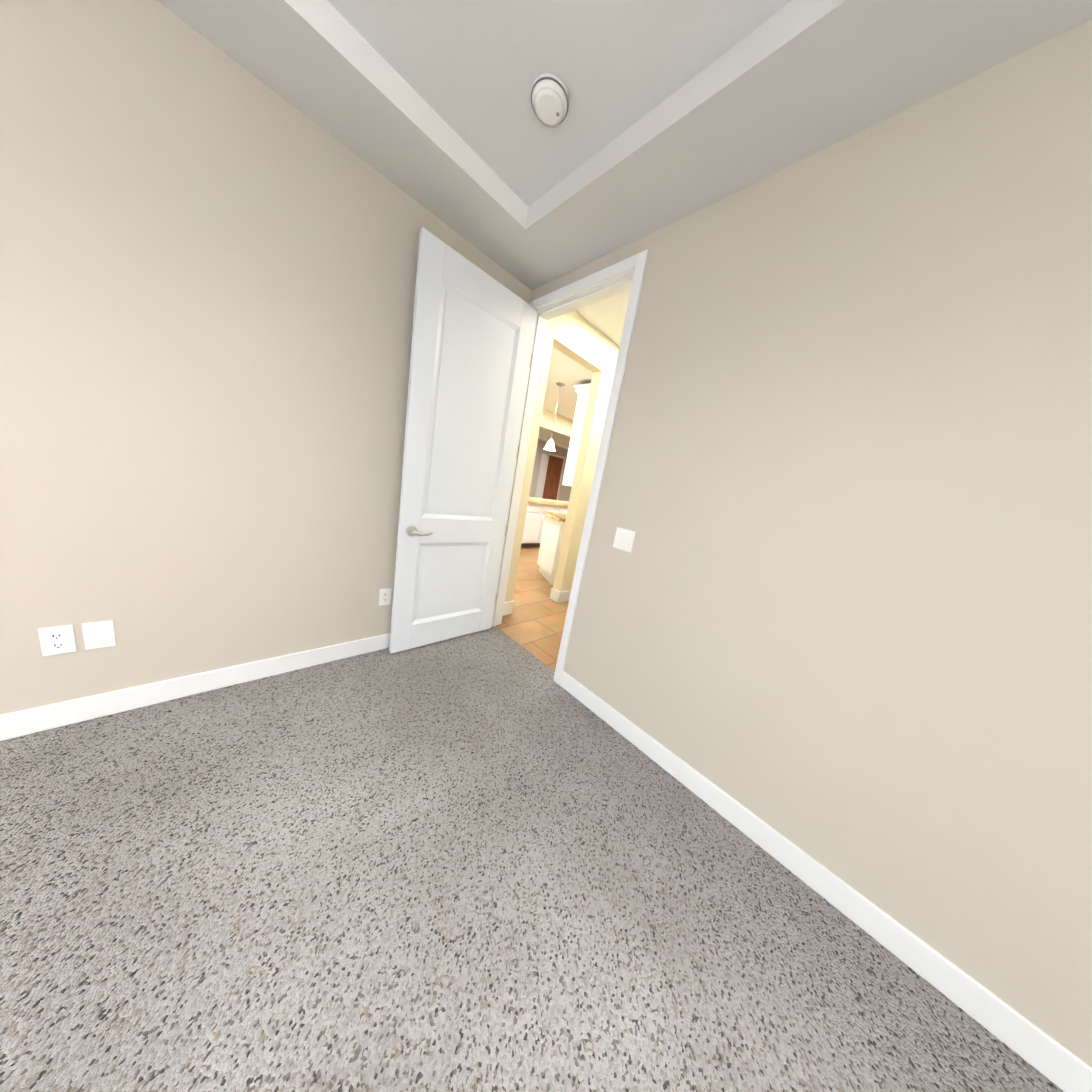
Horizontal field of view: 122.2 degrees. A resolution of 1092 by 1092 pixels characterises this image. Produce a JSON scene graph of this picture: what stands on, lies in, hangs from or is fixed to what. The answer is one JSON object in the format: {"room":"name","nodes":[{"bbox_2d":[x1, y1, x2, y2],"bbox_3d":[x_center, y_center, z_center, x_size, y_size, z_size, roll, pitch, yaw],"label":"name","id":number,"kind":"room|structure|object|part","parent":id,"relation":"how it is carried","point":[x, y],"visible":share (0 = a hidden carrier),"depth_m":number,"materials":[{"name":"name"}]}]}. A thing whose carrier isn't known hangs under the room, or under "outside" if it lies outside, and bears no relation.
{"room":"empty bedroom","nodes":[
{"label":"empty bedroom","id":0,"kind":"room"},
{"bbox_2d":[0,0,531,714],"bbox_3d":[-1.844,-0.703,0.915,4.500,2.950,0.120,-2,16,-45],"label":"wall","id":1,"kind":"structure","parent":0,"point":[208,260],"depth_m":1.21,"materials":[{"name":"paint"}]},
{"bbox_2d":[38,625,76,655],"bbox_3d":[-1.902,0.368,1.173,0.072,0.116,0.009,-2,16,-45],"label":"electrical outlet","id":2,"kind":"object","parent":1,"relation":"attached to","point":[57,640],"visible":1,"depth_m":1.17,"materials":[{"name":"white plastic"}]},
{"bbox_2d":[82,620,115,649],"bbox_3d":[-1.837,0.366,1.239,0.072,0.116,0.006,-2,16,-45],"label":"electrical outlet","id":3,"kind":"object","parent":1,"relation":"attached to","point":[100,634],"visible":1,"depth_m":1.24,"materials":[{"name":"white plastic"}]},
{"bbox_2d":[0,633,389,740],"bbox_3d":[-1.999,0.685,1.192,4.150,0.108,0.016,-2,16,-45],"label":"baseboard","id":4,"kind":"structure","parent":1,"relation":"attached to","point":[46,717],"depth_m":1.41,"materials":[{"name":"white wood"}]},
{"bbox_2d":[379,588,391,605],"bbox_3d":[-1.067,0.338,2.000,0.072,0.116,0.009,-2,16,-45],"label":"electrical outlet","id":5,"kind":"object","parent":1,"relation":"attached to","point":[385,596],"visible":1,"depth_m":2.00,"materials":[{"name":"white plastic"}]},
{"bbox_2d":[0,626,1063,1091],"bbox_3d":[-0.301,1.461,-0.542,4.345,0.120,5.206,-2,16,-45],"label":"floor carpet","id":6,"kind":"object","parent":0,"point":[492,858],"visible":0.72,"depth_m":0.90,"materials":[{"name":"grey carpet"}]},
{"bbox_2d":[496,547,568,671],"bbox_3d":[1.360,-0.071,8.239,10.445,0.118,10.100,-2,16,-45],"label":"floor","id":7,"kind":"structure","parent":0,"point":[533,622],"depth_m":3.03,"materials":[{"name":"orange tile"}]},
{"bbox_2d":[521,503,544,546],"bbox_3d":[-0.474,-0.452,6.026,0.470,0.880,0.600,-2,16,-45],"label":"base cabinet","id":8,"kind":"object","parent":7,"relation":"on","point":[533,526],"depth_m":5.84,"materials":[{"name":"white wood"}]},
{"bbox_2d":[528,499,568,506],"bbox_3d":[0.021,-0.905,6.329,5.400,0.040,0.626,-2,16,-45],"label":"countertop","id":9,"kind":"structure","parent":8,"relation":"on","point":[543,503],"depth_m":6.08,"materials":[{"name":"beige stone"}]},
{"bbox_2d":[537,507,560,546],"bbox_3d":[-0.141,-0.462,6.357,0.470,0.880,0.600,-2,16,-45],"label":"base cabinet","id":10,"kind":"object","parent":7,"relation":"on","point":[551,509],"depth_m":6.07,"materials":[{"name":"white wood"}]},
{"bbox_2d":[537,511,566,584],"bbox_3d":[0.291,0.031,4.299,0.655,0.900,0.700,6,12,-20],"label":"base cabinet","id":11,"kind":"object","parent":7,"relation":"on","point":[551,540],"visible":0.48,"depth_m":4.09,"materials":[{"name":"white wood"}]},
{"bbox_2d":[561,507,567,513],"bbox_3d":[0.193,-0.472,6.687,0.470,0.880,0.600,-2,16,-45],"label":"base cabinet","id":12,"kind":"object","parent":7,"relation":"on","point":[563,509],"depth_m":6.35,"materials":[{"name":"white wood"}]},
{"bbox_2d":[529,440,571,501],"bbox_3d":[-1.754,-2.855,11.105,10.550,3.050,0.120,-2,16,-45],"label":"wall","id":13,"kind":"structure","parent":0,"point":[564,493],"depth_m":12.51,"materials":[{"name":"paint"}]},
{"bbox_2d":[535,453,564,499],"bbox_3d":[0.131,-2.646,12.961,1.370,2.540,0.030,-2,16,-45],"label":"door frame","id":14,"kind":"structure","parent":13,"relation":"attached to","point":[541,476],"depth_m":12.59,"materials":[{"name":"white wood"}]},
{"bbox_2d":[542,455,563,499],"bbox_3d":[0.247,-2.604,13.079,0.860,2.450,0.050,-2,16,-45],"label":"door","id":15,"kind":"structure","parent":13,"relation":"in","point":[553,476],"depth_m":12.97,"materials":[{"name":"brown wood"}]},
{"bbox_2d":[529,408,573,502],"bbox_3d":[-0.172,-1.557,6.439,5.930,2.950,0.120,-2,16,-45],"label":"wall","id":16,"kind":"structure","parent":0,"point":[563,425],"depth_m":6.38,"materials":[{"name":"paint"}]},
{"bbox_2d":[505,310,618,601],"bbox_3d":[1.055,-0.813,3.890,3.810,2.950,0.120,-2,16,-45],"label":"wall","id":17,"kind":"structure","parent":0,"point":[574,335],"depth_m":2.87,"materials":[{"name":"paint"}]},
{"bbox_2d":[503,588,570,615],"bbox_3d":[1.138,0.686,3.767,3.690,0.135,1.214,-2,16,-45],"label":"baseboard","id":18,"kind":"structure","parent":17,"relation":"attached to","point":[557,596],"depth_m":3.43,"materials":[{"name":"white wood"}]},
{"bbox_2d":[562,383,590,486],"bbox_3d":[0.782,-1.468,4.195,0.460,1.380,1.010,-2,16,-45],"label":"upper cabinet","id":19,"kind":"object","parent":17,"relation":"attached to","point":[582,390],"visible":0.21,"depth_m":4.29,"materials":[{"name":"white wood"}]},
{"bbox_2d":[543,290,630,419],"bbox_3d":[1.407,-3.058,7.911,10.310,0.310,8.450,-2,16,-45],"label":"ceiling","id":20,"kind":"structure","parent":0,"point":[605,317],"depth_m":3.68,"materials":[{"name":"paint"}]},
{"bbox_2d":[538,428,569,448],"bbox_3d":[0.362,-3.231,8.960,10.310,0.450,0.300,-2,16,-45],"label":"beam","id":21,"kind":"structure","parent":20,"relation":"attached to","point":[559,440],"depth_m":8.70,"materials":[{"name":"paint"}]},
{"bbox_2d":[544,382,564,450],"bbox_3d":[0.135,-1.929,4.535,0.188,0.945,0.188,-2,16,-45],"label":"pendant light","id":22,"kind":"object","parent":20,"relation":"hanging from","point":[549,446],"visible":1,"depth_m":4.56,"materials":[{"name":"white glass"}]},
{"bbox_3d":[0.067,-1.546,4.614,0.188,0.150,0.188,-2,16,-45],"label":"lamp shade","id":23,"kind":"part","parent":22,"relation":"part of","materials":[{"name":"white glass"}]},
{"bbox_3d":[0.146,-1.994,4.521,0.130,0.810,0.130,-2,16,-45],"label":"stem","id":24,"kind":"part","parent":22,"relation":"part of","materials":[{"name":"grey metal"}]},
{"bbox_2d":[156,0,1091,290],"bbox_3d":[0.174,-1.282,-1.081,4.280,0.350,5.156,-2,16,-45],"label":"ceiling","id":25,"kind":"structure","parent":0,"point":[678,110],"depth_m":1.05,"materials":[{"name":"paint"}]},
{"bbox_2d":[531,72,568,126],"bbox_3d":[0.013,-1.674,1.142,0.145,0.038,0.145,-2,16,-45],"label":"smoke detector","id":26,"kind":"object","parent":25,"relation":"attached to","point":[549,98],"visible":1,"depth_m":1.12,"materials":[{"name":"white plastic"}]},
{"bbox_2d":[530,20,1091,1066],"bbox_3d":[1.521,-0.059,0.652,0.120,2.950,5.176,-2,16,-45],"label":"wall","id":27,"kind":"structure","parent":0,"point":[834,612],"depth_m":0.97,"materials":[{"name":"paint"}]},
{"bbox_2d":[491,249,648,684],"bbox_3d":[0.036,-0.404,2.139,0.152,2.518,0.932,-2,16,-45],"label":"door frame","id":28,"kind":"structure","parent":27,"relation":"attached to","point":[638,262],"depth_m":1.90,"materials":[{"name":"white wood"}]},
{"bbox_2d":[389,227,536,653],"bbox_3d":[-0.546,-0.464,2.083,0.844,2.430,0.155,-2,16,-45],"label":"door","id":29,"kind":"structure","parent":28,"relation":"attached to","point":[472,334],"depth_m":1.98,"materials":[{"name":"white painted wood"},{"name":"satin nickel"}]},
{"bbox_3d":[-0.830,-0.101,1.938,0.147,0.066,0.155,-2,16,-45],"label":"handle","id":30,"kind":"part","parent":29,"relation":"part of","materials":[{"name":"grey metal"}]},
{"bbox_3d":[-0.283,-0.455,2.383,0.049,1.965,0.013,-2,16,-45],"label":"door hinges","id":31,"kind":"part","parent":29,"relation":"part of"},
{"bbox_2d":[613,527,635,552],"bbox_3d":[0.428,-0.035,1.662,0.011,0.116,0.117,-2,16,-45],"label":"bedroom light switch","id":32,"kind":"object","parent":27,"relation":"attached to","point":[624,539],"visible":1,"depth_m":1.66,"materials":[{"name":"white plastic"}]},
{"bbox_2d":[560,671,1091,1091],"bbox_3d":[1.501,1.417,0.623,0.013,0.108,4.092,-2,16,-45],"label":"baseboard","id":33,"kind":"structure","parent":27,"relation":"attached to","point":[1056,1063],"depth_m":1.00,"materials":[{"name":"white wood"}]}
]}

